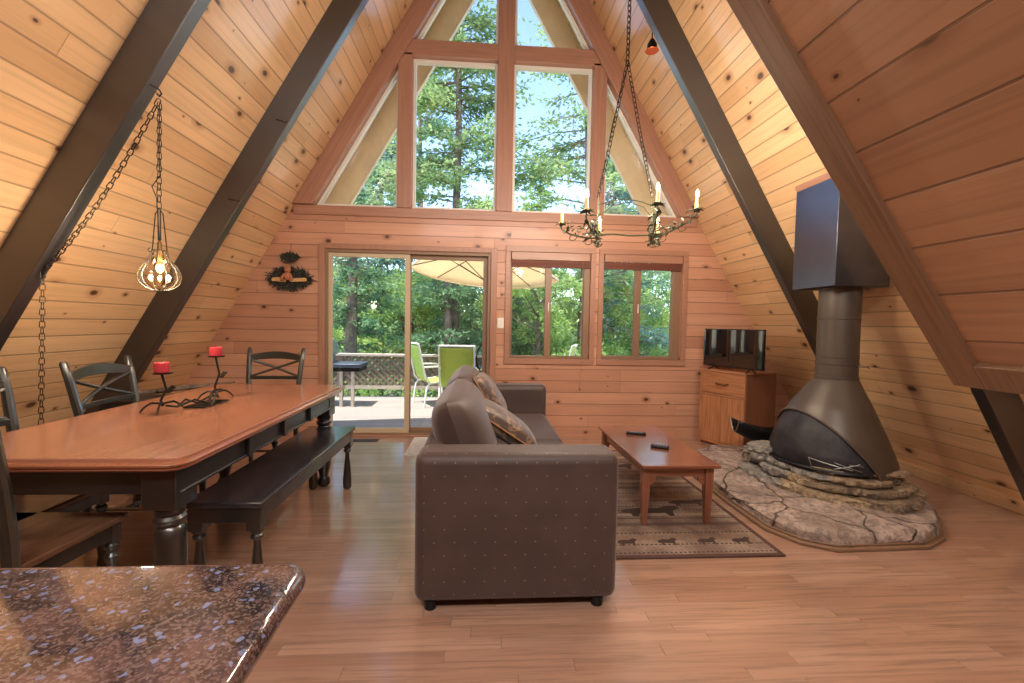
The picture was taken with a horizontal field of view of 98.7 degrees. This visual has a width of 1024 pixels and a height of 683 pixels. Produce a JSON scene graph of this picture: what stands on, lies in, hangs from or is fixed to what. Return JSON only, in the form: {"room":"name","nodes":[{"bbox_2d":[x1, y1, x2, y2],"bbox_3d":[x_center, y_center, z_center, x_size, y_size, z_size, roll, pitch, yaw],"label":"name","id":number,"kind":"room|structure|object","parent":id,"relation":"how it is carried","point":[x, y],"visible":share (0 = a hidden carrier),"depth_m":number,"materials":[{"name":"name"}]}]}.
{"room":"cabin living room","nodes":[
{"label":"cabin living room","id":0,"kind":"room"},
{"bbox_2d":[0,0,413,433],"bbox_3d":[-1.702,-2.030,0.475,3.776,6.494,8.548,1,2,-4],"label":"wall","id":1,"kind":"structure","parent":0,"point":[55,54],"depth_m":3.00,"materials":[{"name":"brown wood"}]},
{"bbox_2d":[0,0,210,350],"bbox_3d":[-1.770,-2.009,2.343,3.658,6.293,0.080,1,2,-4],"label":"ceiling beam","id":2,"kind":"structure","parent":1,"relation":"attached to","point":[163,28],"depth_m":2.32,"materials":[{"name":"brown wood"}]},
{"bbox_2d":[38,84,181,424],"bbox_3d":[-2.200,-0.372,2.390,0.744,2.014,0.195,1,2,-4],"label":"pendant lamp","id":3,"kind":"object","parent":1,"relation":"hanging from","point":[159,256],"visible":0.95,"depth_m":2.38,"materials":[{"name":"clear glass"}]},
{"bbox_2d":[157,240,161,263],"bbox_3d":[-1.924,-0.488,2.403,0.022,0.125,0.021,1,2,-4],"label":"socket","id":4,"kind":"object","parent":3,"relation":"attached to","point":[159,244],"depth_m":2.40,"materials":[{"name":"gold metal"}]},
{"bbox_2d":[84,0,368,413],"bbox_3d":[-1.853,-2.061,3.569,3.658,6.293,0.080,1,2,-4],"label":"ceiling beam","id":5,"kind":"structure","parent":1,"relation":"attached to","point":[339,18],"depth_m":3.54,"materials":[{"name":"brown wood"}]},
{"bbox_2d":[324,0,475,204],"bbox_3d":[-2.060,-1.989,5.309,3.834,6.595,0.070,1,2,-4],"label":"trim","id":6,"kind":"structure","parent":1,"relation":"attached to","point":[452,13],"depth_m":5.28,"materials":[{"name":"beige paint"}]},
{"bbox_2d":[406,39,498,63],"bbox_3d":[-0.661,-3.122,4.763,1.027,0.167,0.145,1,2,-4],"label":"trim","id":7,"kind":"structure","parent":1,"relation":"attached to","point":[425,49],"depth_m":4.70,"materials":[{"name":"red wood"}]},
{"bbox_2d":[417,0,498,43],"bbox_3d":[-0.585,-3.983,4.761,0.899,1.551,0.065,1,2,-4],"label":"window","id":8,"kind":"structure","parent":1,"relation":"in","point":[430,21],"depth_m":4.76,"materials":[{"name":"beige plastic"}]},
{"bbox_2d":[181,207,789,435],"bbox_3d":[-0.141,-0.184,4.946,7.320,2.490,0.120,1,2,-4],"label":"wall","id":9,"kind":"structure","parent":0,"point":[263,318],"depth_m":4.89,"materials":[{"name":"brown wood"}]},
{"bbox_2d":[263,251,315,292],"bbox_3d":[-2.346,-0.782,4.639,0.522,0.530,0.135,1,2,-4],"label":"swag","id":10,"kind":"object","parent":9,"relation":"attached to","point":[286,274],"visible":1,"depth_m":4.65,"materials":[{"name":"brown"}]},
{"bbox_2d":[317,71,397,207],"bbox_3d":[-1.662,-2.202,4.765,0.867,1.496,0.065,1,2,-4],"label":"window","id":11,"kind":"structure","parent":9,"relation":"in","point":[327,192],"depth_m":4.75,"materials":[{"name":"white wood"}]},
{"bbox_2d":[292,0,439,204],"bbox_3d":[-1.183,-3.342,4.703,2.210,3.802,0.175,1,2,-4],"label":"trim","id":12,"kind":"structure","parent":9,"relation":"attached to","point":[313,188],"depth_m":4.63,"materials":[{"name":"red wood"}]},
{"bbox_2d":[353,435,428,436],"bbox_3d":[-1.153,1.040,4.846,1.785,0.016,0.050,1,2,-4],"label":"trim","id":13,"kind":"structure","parent":9,"relation":"attached to","point":[353,435],"depth_m":4.82,"materials":[{"name":"brown wood"}]},
{"bbox_2d":[397,52,413,207],"bbox_3d":[-1.149,-2.257,4.767,0.150,1.630,0.145,1,2,-4],"label":"trim","id":14,"kind":"structure","parent":9,"relation":"attached to","point":[406,64],"depth_m":4.70,"materials":[{"name":"red wood"}]},
{"bbox_2d":[325,248,490,434],"bbox_3d":[-1.140,0.028,4.883,1.785,2.035,0.110,1,2,-4],"label":"door","id":15,"kind":"structure","parent":9,"relation":"in","point":[408,256],"depth_m":4.85,"materials":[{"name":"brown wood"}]},
{"bbox_2d":[319,243,496,384],"bbox_3d":[-1.133,0.003,4.818,1.910,2.090,0.020,1,2,-4],"label":"trim","id":16,"kind":"structure","parent":9,"relation":"attached to","point":[322,246],"depth_m":4.76,"materials":[{"name":"brown wood"}]},
{"bbox_2d":[412,59,497,210],"bbox_3d":[-0.622,-2.238,4.833,0.908,1.601,0.065,1,2,-4],"label":"window","id":17,"kind":"structure","parent":9,"relation":"in","point":[423,62],"depth_m":4.80,"materials":[{"name":"beige plastic"}]},
{"bbox_2d":[293,204,696,227],"bbox_3d":[-0.115,-1.375,4.827,4.425,0.100,0.020,1,2,-4],"label":"trim","id":18,"kind":"structure","parent":9,"relation":"attached to","point":[297,208],"depth_m":4.80,"materials":[{"name":"brown wood"}]},
{"bbox_2d":[497,318,503,327],"bbox_3d":[-0.126,-0.206,4.878,0.072,0.116,0.016,1,2,-4],"label":"light switch","id":19,"kind":"object","parent":9,"relation":"attached to","point":[500,321],"visible":1,"depth_m":4.88,"materials":[{"name":"beige plastic"}]},
{"bbox_2d":[496,0,515,211],"bbox_3d":[-0.063,-3.077,4.805,0.174,3.305,0.145,1,2,-4],"label":"trim","id":20,"kind":"structure","parent":9,"relation":"attached to","point":[506,39],"depth_m":4.75,"materials":[{"name":"red wood"}]},
{"bbox_2d":[509,252,589,358],"bbox_3d":[0.422,-0.400,4.974,0.900,1.180,0.082,1,2,-4],"label":"window","id":21,"kind":"structure","parent":9,"relation":"in","point":[548,271],"depth_m":4.96,"materials":[{"name":"brown wood"}]},
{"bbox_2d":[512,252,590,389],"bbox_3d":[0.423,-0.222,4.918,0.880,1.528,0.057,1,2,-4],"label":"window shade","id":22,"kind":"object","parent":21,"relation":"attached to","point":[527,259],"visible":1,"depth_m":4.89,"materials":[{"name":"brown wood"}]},
{"bbox_2d":[504,246,596,364],"bbox_3d":[0.425,-0.395,4.920,1.010,1.305,0.050,1,2,-4],"label":"trim","id":23,"kind":"structure","parent":9,"relation":"attached to","point":[550,361],"depth_m":4.90,"materials":[{"name":"brown wood"}]},
{"bbox_2d":[515,0,588,48],"bbox_3d":[0.464,-3.925,4.834,0.851,1.468,0.065,1,2,-4],"label":"window","id":24,"kind":"structure","parent":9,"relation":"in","point":[562,2],"depth_m":4.84,"materials":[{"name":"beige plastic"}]},
{"bbox_2d":[512,65,591,213],"bbox_3d":[0.441,-2.221,4.905,0.867,1.601,0.065,1,2,-4],"label":"window","id":25,"kind":"structure","parent":9,"relation":"in","point":[588,72],"depth_m":4.87,"materials":[{"name":"beige plastic"}]},
{"bbox_2d":[515,45,600,68],"bbox_3d":[0.513,-3.104,4.842,0.979,0.167,0.145,1,2,-4],"label":"trim","id":26,"kind":"structure","parent":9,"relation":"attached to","point":[524,55],"depth_m":4.77,"materials":[{"name":"red wood"}]},
{"bbox_2d":[589,64,606,214],"bbox_3d":[0.953,-2.224,4.909,0.150,1.630,0.145,1,2,-4],"label":"trim","id":27,"kind":"structure","parent":9,"relation":"attached to","point":[599,77],"depth_m":4.84,"materials":[{"name":"red wood"}]},
{"bbox_2d":[556,0,668,215],"bbox_3d":[1.843,-2.016,5.302,3.950,6.794,0.602,1,2,-4],"label":"trim","id":28,"kind":"structure","parent":9,"relation":"attached to","point":[557,1],"depth_m":5.43,"materials":[{"name":"beige wood"}]},
{"bbox_2d":[564,0,698,217],"bbox_3d":[1.021,-3.308,4.852,2.210,3.802,0.175,1,2,-4],"label":"trim","id":29,"kind":"structure","parent":9,"relation":"attached to","point":[582,12],"depth_m":4.83,"materials":[{"name":"red wood"}]},
{"bbox_2d":[604,84,675,217],"bbox_3d":[1.455,-2.147,4.976,0.860,1.484,0.065,1,2,-4],"label":"window","id":30,"kind":"structure","parent":9,"relation":"in","point":[620,114],"depth_m":4.96,"materials":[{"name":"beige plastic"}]},
{"bbox_2d":[602,255,681,359],"bbox_3d":[1.472,-0.384,5.045,0.915,1.180,0.082,1,2,-4],"label":"window","id":31,"kind":"structure","parent":9,"relation":"in","point":[675,287],"depth_m":5.04,"materials":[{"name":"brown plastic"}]},
{"bbox_2d":[604,254,682,270],"bbox_3d":[1.484,-0.887,4.969,0.895,0.163,0.040,1,2,-4],"label":"window shade","id":32,"kind":"object","parent":31,"relation":"attached to","point":[612,262],"visible":1,"depth_m":4.96,"materials":[{"name":"brown fabric"}]},
{"bbox_2d":[596,248,688,365],"bbox_3d":[1.475,-0.379,4.991,1.025,1.305,0.050,1,2,-4],"label":"trim","id":33,"kind":"structure","parent":9,"relation":"attached to","point":[599,361],"depth_m":4.97,"materials":[{"name":"brown wood"}]},
{"bbox_2d":[61,436,1023,682],"bbox_3d":[0.130,1.303,0.741,8.800,0.120,8.548,1,2,-4],"label":"floor","id":34,"kind":"structure","parent":0,"point":[952,611],"depth_m":1.96,"materials":[{"name":"laminate"}]},
{"bbox_2d":[0,366,108,565],"bbox_3d":[-2.225,0.643,1.945,0.537,1.017,0.500,1,2,-4],"label":"dining chair","id":35,"kind":"object","parent":34,"relation":"on","point":[24,504],"visible":0.34,"depth_m":2.06,"materials":[{"name":"black wood"}]},
{"bbox_2d":[0,431,128,567],"bbox_3d":[-1.821,0.666,1.563,0.500,1.017,0.537,1,2,-3],"label":"dining chair","id":36,"kind":"object","parent":34,"relation":"on","point":[41,539],"visible":0.63,"depth_m":1.62,"materials":[{"name":"brown wood"}]},
{"bbox_2d":[59,355,205,511],"bbox_3d":[-2.266,0.610,2.712,0.537,1.017,0.500,1,2,-6],"label":"dining chair","id":37,"kind":"object","parent":34,"relation":"on","point":[70,377],"visible":0.37,"depth_m":2.62,"materials":[{"name":"black wood"}]},
{"bbox_2d":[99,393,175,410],"bbox_3d":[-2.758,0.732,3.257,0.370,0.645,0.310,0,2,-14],"label":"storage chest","id":38,"kind":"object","parent":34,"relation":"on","point":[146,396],"visible":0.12,"depth_m":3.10,"materials":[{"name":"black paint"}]},
{"bbox_2d":[0,563,305,682],"bbox_3d":[-1.221,0.818,-0.585,2.110,0.910,2.426,1,2,-4],"label":"countertop","id":39,"kind":"structure","parent":34,"relation":"on","point":[215,623],"depth_m":0.52,"materials":[{"name":"brown stone"}]},
{"bbox_2d":[2,384,342,565],"bbox_3d":[-1.745,0.754,2.511,0.980,0.760,1.905,1,2,-4],"label":"dining table","id":40,"kind":"object","parent":34,"relation":"on","point":[163,458],"visible":0.8,"depth_m":1.81,"materials":[{"name":"brown wood"}]},
{"bbox_2d":[139,355,232,414],"bbox_3d":[-1.849,0.234,2.551,0.257,0.269,0.587,1,2,-4],"label":"candle holder","id":41,"kind":"object","parent":40,"relation":"on","point":[210,402],"visible":0.98,"depth_m":2.50,"materials":[{"name":"metal"}]},
{"bbox_2d":[153,362,169,372],"bbox_3d":[-1.869,0.134,2.348,0.070,0.062,0.070,1,2,-4],"label":"candle","id":42,"kind":"object","parent":41,"relation":"on","point":[158,367],"visible":1,"depth_m":2.32,"materials":[{"name":"red wax"}]},
{"bbox_2d":[209,347,221,355],"bbox_3d":[-1.850,0.058,2.748,0.070,0.062,0.070,1,2,-4],"label":"candle","id":43,"kind":"object","parent":41,"relation":"on","point":[213,351],"visible":1,"depth_m":2.72,"materials":[{"name":"red wax"}]},
{"bbox_2d":[186,426,354,564],"bbox_3d":[-1.321,0.905,2.644,0.340,0.462,1.430,1,2,-4],"label":"bench","id":44,"kind":"object","parent":34,"relation":"on","point":[249,494],"visible":0.91,"depth_m":2.19,"materials":[{"name":"black paint"}]},
{"bbox_2d":[246,347,305,461],"bbox_3d":[-2.094,0.572,3.705,0.500,1.017,0.537,1,2,-4],"label":"dining chair","id":45,"kind":"object","parent":34,"relation":"on","point":[251,357],"visible":0.35,"depth_m":3.90,"materials":[{"name":"black wood"}]},
{"bbox_2d":[353,439,379,441],"bbox_3d":[-1.554,1.046,4.656,0.280,0.006,0.110,1,2,-4],"label":"floor vent","id":46,"kind":"object","parent":34,"relation":"in","point":[354,440],"visible":0.97,"depth_m":4.64,"materials":[{"name":"brown"}]},
{"bbox_2d":[404,437,427,455],"bbox_3d":[-0.911,1.062,4.474,0.260,0.012,0.650,1,2,-4],"label":"doormat","id":47,"kind":"object","parent":34,"relation":"on","point":[417,443],"visible":0.64,"depth_m":4.43,"materials":[{"name":"beige fabric"}]},
{"bbox_2d":[414,365,618,610],"bbox_3d":[-0.049,0.693,3.058,0.900,0.898,2.300,1,2,-4],"label":"sofa","id":48,"kind":"object","parent":34,"relation":"on","point":[495,518],"visible":0.88,"depth_m":1.92,"materials":[{"name":"fabric"}]},
{"bbox_2d":[447,365,478,387],"bbox_3d":[-0.331,0.454,3.500,0.360,0.467,0.912,1,2,-4],"label":"cushion","id":49,"kind":"object","parent":48,"relation":"on","point":[467,373],"depth_m":3.26,"materials":[{"name":"fabric"}]},
{"bbox_2d":[431,379,496,443],"bbox_3d":[-0.268,0.494,2.553,0.360,0.467,0.912,1,2,-4],"label":"cushion","id":50,"kind":"object","parent":48,"relation":"on","point":[459,414],"depth_m":2.16,"materials":[{"name":"fabric"}]},
{"bbox_2d":[473,372,506,409],"bbox_3d":[-0.166,0.414,3.317,0.260,0.345,0.410,1,2,3],"label":"throw pillow","id":51,"kind":"object","parent":48,"relation":"on","point":[485,384],"visible":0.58,"depth_m":3.17,"materials":[{"name":"brown fabric"}]},
{"bbox_2d":[485,399,536,443],"bbox_3d":[-0.050,0.492,2.626,0.380,0.277,0.449,1,2,-4],"label":"throw pillow","id":52,"kind":"object","parent":48,"relation":"on","point":[507,427],"visible":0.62,"depth_m":2.45,"materials":[{"name":"brown fabric"}]},
{"bbox_2d":[496,414,562,442],"bbox_3d":[-0.027,0.744,3.538,0.730,0.153,0.941,1,2,-4],"label":"seat cushion","id":53,"kind":"object","parent":48,"relation":"on","point":[539,425],"depth_m":3.45,"materials":[{"name":"fabric"}]},
{"bbox_2d":[497,442,562,443],"bbox_3d":[0.036,0.785,2.592,0.730,0.153,0.941,1,2,-4],"label":"seat cushion","id":54,"kind":"object","parent":48,"relation":"on","point":[497,442],"depth_m":3.00,"materials":[{"name":"fabric"}]},
{"bbox_2d":[612,450,785,559],"bbox_3d":[0.737,1.137,3.401,1.445,0.011,2.015,1,2,-4],"label":"area rug","id":55,"kind":"object","parent":34,"relation":"on","point":[675,528],"visible":0.48,"depth_m":2.76,"materials":[{"name":"beige fabric"}]},
{"bbox_2d":[598,426,720,524],"bbox_3d":[1.014,0.944,3.248,0.500,0.400,1.050,1,2,-4],"label":"coffee table","id":56,"kind":"object","parent":55,"relation":"on","point":[680,459],"visible":0.85,"depth_m":2.86,"materials":[{"name":"brown wood"}]},
{"bbox_2d":[626,431,645,435],"bbox_3d":[0.977,0.723,3.467,0.150,0.020,0.045,2,2,11],"label":"remote control","id":57,"kind":"object","parent":56,"relation":"on","point":[627,432],"visible":1,"depth_m":3.45,"materials":[{"name":"black plastic"}]},
{"bbox_2d":[651,444,668,449],"bbox_3d":[1.042,0.740,3.101,0.120,0.020,0.060,2,3,24],"label":"remote control","id":58,"kind":"object","parent":56,"relation":"on","point":[658,446],"visible":1,"depth_m":3.08,"materials":[{"name":"black plastic"}]},
{"bbox_2d":[698,367,777,445],"bbox_3d":[2.401,0.711,4.720,0.546,0.815,0.554,0,3,-28],"label":"tv cabinet","id":59,"kind":"object","parent":34,"relation":"on","point":[725,392],"visible":0.85,"depth_m":4.55,"materials":[{"name":"brown wood"}]},
{"bbox_2d":[703,329,765,373],"bbox_3d":[2.277,0.090,4.552,0.154,0.435,0.710,0,3,-24],"label":"television","id":60,"kind":"object","parent":59,"relation":"on","point":[731,348],"visible":1,"depth_m":4.50,"materials":[{"name":"black plastic"}]},
{"bbox_2d":[693,440,944,552],"bbox_3d":[2.279,1.000,3.443,1.553,0.339,1.939,1,2,-4],"label":"stone hearth","id":61,"kind":"object","parent":34,"relation":"on","point":[801,506],"visible":0.71,"depth_m":2.91,"materials":[{"name":"beige stone"}]},
{"bbox_2d":[730,417,772,440],"bbox_3d":[2.195,0.874,3.916,0.465,0.379,0.305,1,2,-4],"label":"holder","id":62,"kind":"object","parent":61,"relation":"on","point":[751,432],"visible":0.61,"depth_m":3.84,"materials":[{"name":"black metal"}]},
{"bbox_2d":[769,287,903,484],"bbox_3d":[2.453,0.267,3.339,0.847,1.382,0.838,1,2,-4],"label":"fireplace","id":63,"kind":"object","parent":61,"relation":"on","point":[832,423],"visible":0.98,"depth_m":3.18,"materials":[{"name":"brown metal"}]},
{"bbox_2d":[778,378,903,484],"bbox_3d":[2.493,0.615,3.354,0.739,0.687,0.848,1,2,-4],"label":"hood","id":64,"kind":"object","parent":63,"relation":"attached to","point":[843,431],"depth_m":3.08,"materials":[{"name":"brown metal"}]},
{"bbox_2d":[588,0,1023,499],"bbox_3d":[2.064,-1.972,0.730,3.776,6.494,8.548,1,2,-4],"label":"wall","id":65,"kind":"structure","parent":0,"point":[928,421],"depth_m":3.66,"materials":[{"name":"brown wood"}]},
{"bbox_2d":[528,0,670,272],"bbox_3d":[1.766,-1.929,5.568,3.834,6.595,0.070,1,2,-4],"label":"trim","id":66,"kind":"structure","parent":65,"relation":"attached to","point":[548,13],"depth_m":5.47,"materials":[{"name":"beige paint"}]},
{"bbox_2d":[555,0,703,247],"bbox_3d":[0.803,-2.223,2.938,0.967,3.158,0.761,1,2,-4],"label":"chandelier","id":67,"kind":"object","parent":65,"relation":"hanging from","point":[597,232],"visible":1,"depth_m":2.99,"materials":[{"name":"metal"}]},
{"bbox_2d":[645,33,658,54],"bbox_3d":[1.248,-2.778,3.907,0.120,0.394,0.118,1,2,-4],"label":"lamp","id":68,"kind":"object","parent":65,"relation":"hanging from","point":[652,48],"visible":0.96,"depth_m":3.89,"materials":[{"name":"glass"}]},
{"bbox_2d":[636,0,817,354],"bbox_3d":[1.797,-2.005,3.816,3.658,6.293,0.080,1,2,-4],"label":"beam","id":69,"kind":"structure","parent":65,"relation":"attached to","point":[659,15],"depth_m":3.81,"materials":[{"name":"brown wood"}]},
{"bbox_2d":[792,173,889,290],"bbox_3d":[2.460,-0.806,3.301,0.421,0.816,0.428,1,2,-4],"label":"box","id":70,"kind":"object","parent":65,"relation":"attached to","point":[831,249],"visible":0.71,"depth_m":3.16,"materials":[{"name":"black metal"}]},
{"bbox_2d":[897,459,1023,514],"bbox_3d":[3.719,1.250,0.949,0.110,0.100,8.488,1,2,-4],"label":"baseboard","id":71,"kind":"structure","parent":65,"relation":"attached to","point":[1002,500],"depth_m":3.40,"materials":[{"name":"brown wood"}]},
{"bbox_2d":[970,388,1023,499],"bbox_3d":[1.879,-1.952,2.590,3.658,6.293,0.080,1,2,-4],"label":"trim","id":72,"kind":"structure","parent":65,"relation":"attached to","point":[1003,412],"depth_m":2.75,"materials":[{"name":"brown wood"}]},
{"bbox_2d":[767,0,1023,365],"bbox_3d":[1.023,-0.593,0.991,1.009,1.425,0.790,1,2,-4],"label":"wall","id":73,"kind":"structure","parent":0,"point":[928,95],"depth_m":1.12,"materials":[{"name":"brown wood"}]},
{"bbox_2d":[726,0,1023,394],"bbox_3d":[1.022,-0.575,0.997,1.042,1.460,0.800,1,2,-4],"label":"beam","id":74,"kind":"structure","parent":73,"relation":"attached to","point":[758,20],"depth_m":1.34,"materials":[{"name":"brown wood"}]},
{"label":"outside","id":75,"kind":"structure","parent":0,"visible":0},
{"bbox_2d":[333,396,437,427],"bbox_3d":[0.047,1.093,6.464,13.000,0.080,2.772,1,2,-4],"label":"floor","id":76,"kind":"structure","parent":75,"point":[367,411],"depth_m":6.35,"materials":[{"name":"grey wood"}]},
{"bbox_2d":[333,338,367,406],"bbox_3d":[-2.876,0.467,6.849,1.140,1.030,0.520,1,2,-4],"label":"gas grill","id":77,"kind":"object","parent":76,"relation":"on","point":[338,366],"visible":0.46,"depth_m":6.69,"materials":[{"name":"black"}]},
{"bbox_2d":[333,361,367,367],"bbox_3d":[-2.565,0.357,6.866,0.520,0.060,0.480,1,2,-4],"label":"shelf","id":78,"kind":"object","parent":77,"relation":"attached to","point":[336,364],"depth_m":6.68,"materials":[{"name":"blue"}]},
{"bbox_2d":[333,353,481,396],"bbox_3d":[-0.357,0.616,7.747,14.602,0.750,0.120,1,2,-4],"label":"deck railing","id":79,"kind":"object","parent":76,"relation":"on","point":[340,356],"visible":0.08,"depth_m":7.61,"materials":[{"name":"brown wood"}]},
{"bbox_2d":[411,342,440,407],"bbox_3d":[-1.311,0.507,7.053,0.606,0.995,0.557,0,3,-32],"label":"patio chair","id":80,"kind":"object","parent":76,"relation":"on","point":[417,363],"visible":0.64,"depth_m":6.93,"materials":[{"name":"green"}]},
{"bbox_2d":[438,345,476,397],"bbox_3d":[-0.813,0.537,6.559,0.557,0.995,0.606,1,2,-4],"label":"patio chair","id":81,"kind":"object","parent":76,"relation":"on","point":[450,360],"visible":0.52,"depth_m":6.31,"materials":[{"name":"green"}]},
{"bbox_2d":[412,259,558,288],"bbox_3d":[-0.469,-0.268,7.273,2.296,2.551,2.283,2,3,19],"label":"patio umbrella","id":82,"kind":"object","parent":76,"relation":"on","point":[469,273],"visible":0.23,"depth_m":7.83,"materials":[{"name":"fabric"}]},
{"bbox_2d":[569,344,576,355],"bbox_3d":[0.709,0.541,7.126,0.606,0.995,0.557,2,2,16],"label":"patio chair","id":83,"kind":"object","parent":76,"relation":"on","point":[573,347],"visible":0.12,"depth_m":7.04,"materials":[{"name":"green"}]},
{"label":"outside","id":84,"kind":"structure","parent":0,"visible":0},
{"bbox_2d":[335,314,649,396],"bbox_3d":[-2.966,-1.098,44.094,140.000,7.423,72.000,1,2,-4],"label":"ground","id":85,"kind":"structure","parent":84,"point":[389,390],"depth_m":26.93,"materials":[{"name":"green plant"}]},
{"bbox_2d":[333,265,404,394],"bbox_3d":[-6.354,0.111,15.710,5.125,6.188,4.553,0,2,-16],"label":"leafy tree","id":86,"kind":"object","parent":85,"relation":"on","point":[338,333],"visible":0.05,"depth_m":15.46,"materials":[{"name":"green plant"}]},
{"bbox_2d":[335,375,411,395],"bbox_3d":[-2.680,1.705,8.842,2.282,2.137,2.114,0,3,-19],"label":"bush","id":87,"kind":"object","parent":85,"relation":"on","point":[364,391],"visible":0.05,"depth_m":8.55,"materials":[{"name":"green plant"}]},
{"bbox_2d":[333,174,434,396],"bbox_3d":[-4.503,-0.972,12.566,5.186,8.708,4.756,3,3,44],"label":"conifer tree","id":88,"kind":"object","parent":85,"relation":"on","point":[353,327],"visible":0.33,"depth_m":12.62,"materials":[{"name":"green plant"}]},
{"bbox_2d":[333,132,442,394],"bbox_3d":[-5.580,-3.533,17.471,6.864,13.360,6.024,1,2,-11],"label":"conifer tree","id":89,"kind":"object","parent":85,"relation":"on","point":[379,262],"visible":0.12,"depth_m":16.92,"materials":[{"name":"green plant"}]},
{"bbox_2d":[357,266,466,396],"bbox_3d":[-3.829,0.244,16.321,4.224,5.966,4.391,-1,3,-34],"label":"leafy tree","id":90,"kind":"object","parent":85,"relation":"on","point":[421,314],"visible":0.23,"depth_m":15.63,"materials":[{"name":"green plant"}]},
{"bbox_2d":[402,389,437,396],"bbox_3d":[-1.575,1.820,8.848,1.899,1.948,2.089,1,2,-4],"label":"leafy tree","id":91,"kind":"object","parent":85,"relation":"on","point":[422,392],"visible":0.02,"depth_m":8.99,"materials":[{"name":"green plant"}]},
{"bbox_2d":[367,268,481,396],"bbox_3d":[-4.018,-0.268,20.870,5.889,6.600,6.080,1,2,-4],"label":"leafy tree","id":92,"kind":"object","parent":85,"relation":"on","point":[397,269],"visible":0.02,"depth_m":20.43,"materials":[{"name":"green plant"}]},
{"bbox_2d":[383,72,467,281],"bbox_3d":[-4.645,-6.763,19.922,5.051,19.633,5.757,1,2,-1],"label":"conifer tree","id":93,"kind":"object","parent":85,"relation":"on","point":[426,120],"visible":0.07,"depth_m":20.03,"materials":[{"name":"green plant"}]},
{"bbox_2d":[370,260,523,395],"bbox_3d":[-1.853,-0.394,13.959,4.851,7.545,4.346,1,2,2],"label":"conifer tree","id":94,"kind":"object","parent":85,"relation":"on","point":[437,339],"visible":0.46,"depth_m":13.61,"materials":[{"name":"green plant"}]},
{"bbox_2d":[360,0,545,347],"bbox_3d":[-1.684,-6.717,14.641,7.021,20.092,7.101,3,3,36],"label":"conifer tree","id":95,"kind":"object","parent":85,"relation":"on","point":[433,97],"visible":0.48,"depth_m":14.30,"materials":[{"name":"green plant"}]},
{"bbox_2d":[428,282,551,360],"bbox_3d":[-0.709,0.290,16.809,5.186,5.946,4.727,0,3,-25],"label":"leafy tree","id":96,"kind":"object","parent":85,"relation":"on","point":[518,348],"visible":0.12,"depth_m":16.21,"materials":[{"name":"green plant"}]},
{"bbox_2d":[460,289,568,370],"bbox_3d":[0.092,-0.126,21.237,6.232,6.437,5.517,1,2,-11],"label":"leafy tree","id":97,"kind":"object","parent":85,"relation":"on","point":[480,320],"visible":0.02,"depth_m":20.77,"materials":[{"name":"green plant"}]},
{"bbox_2d":[472,260,608,355],"bbox_3d":[0.755,0.290,13.525,4.004,6.273,4.254,1,2,-4],"label":"leafy tree","id":98,"kind":"object","parent":85,"relation":"on","point":[555,317],"visible":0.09,"depth_m":13.47,"materials":[{"name":"green plant"}]},
{"bbox_2d":[511,165,577,336],"bbox_3d":[1.495,-2.983,22.126,4.729,12.125,4.604,2,3,25],"label":"conifer tree","id":99,"kind":"object","parent":85,"relation":"on","point":[540,190],"visible":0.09,"depth_m":21.79,"materials":[{"name":"green plant"}]},
{"bbox_2d":[476,16,670,348],"bbox_3d":[2.698,-5.318,14.014,8.448,17.506,8.070,-1,3,-42],"label":"conifer tree","id":100,"kind":"object","parent":85,"relation":"on","point":[545,167],"visible":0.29,"depth_m":14.12,"materials":[{"name":"green plant"}]},
{"bbox_2d":[522,269,648,355],"bbox_3d":[2.832,0.345,15.774,4.290,6.054,4.579,2,3,28],"label":"leafy tree","id":101,"kind":"object","parent":85,"relation":"on","point":[612,349],"visible":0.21,"depth_m":14.88,"materials":[{"name":"green plant"}]},
{"bbox_2d":[554,268,651,335],"bbox_3d":[4.888,-1.256,26.436,6.853,8.500,7.102,1,2,-4],"label":"leafy tree","id":102,"kind":"object","parent":85,"relation":"on","point":[566,268],"visible":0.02,"depth_m":25.42,"materials":[{"name":"green plant"}]},
{"bbox_2d":[551,150,667,355],"bbox_3d":[4.279,-3.119,19.576,6.357,12.715,6.640,2,3,29],"label":"conifer tree","id":103,"kind":"object","parent":85,"relation":"on","point":[615,195],"visible":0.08,"depth_m":18.85,"materials":[{"name":"green plant"}]},
{"bbox_2d":[562,186,670,355],"bbox_3d":[3.765,-1.071,14.723,5.062,9.009,5.441,-1,3,-37],"label":"conifer tree","id":104,"kind":"object","parent":85,"relation":"on","point":[650,339],"visible":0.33,"depth_m":14.77,"materials":[{"name":"green plant"}]},
{"bbox_2d":[574,274,670,355],"bbox_3d":[5.096,0.332,17.228,4.888,6.041,4.951,3,3,39],"label":"leafy tree","id":105,"kind":"object","parent":85,"relation":"on","point":[664,316],"visible":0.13,"depth_m":16.36,"materials":[{"name":"green plant"}]},
{"bbox_2d":[614,271,670,355],"bbox_3d":[7.269,-0.540,20.570,5.582,7.581,5.475,-1,3,-39],"label":"leafy tree","id":106,"kind":"object","parent":85,"relation":"on","point":[641,271],"visible":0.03,"depth_m":19.71,"materials":[{"name":"green plant"}]},
{"bbox_2d":[619,275,668,341],"bbox_3d":[9.305,-1.303,27.318,6.886,8.617,7.031,0,3,-25],"label":"leafy tree","id":107,"kind":"object","parent":85,"relation":"on","point":[657,275],"visible":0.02,"depth_m":26.80,"materials":[{"name":"green plant"}]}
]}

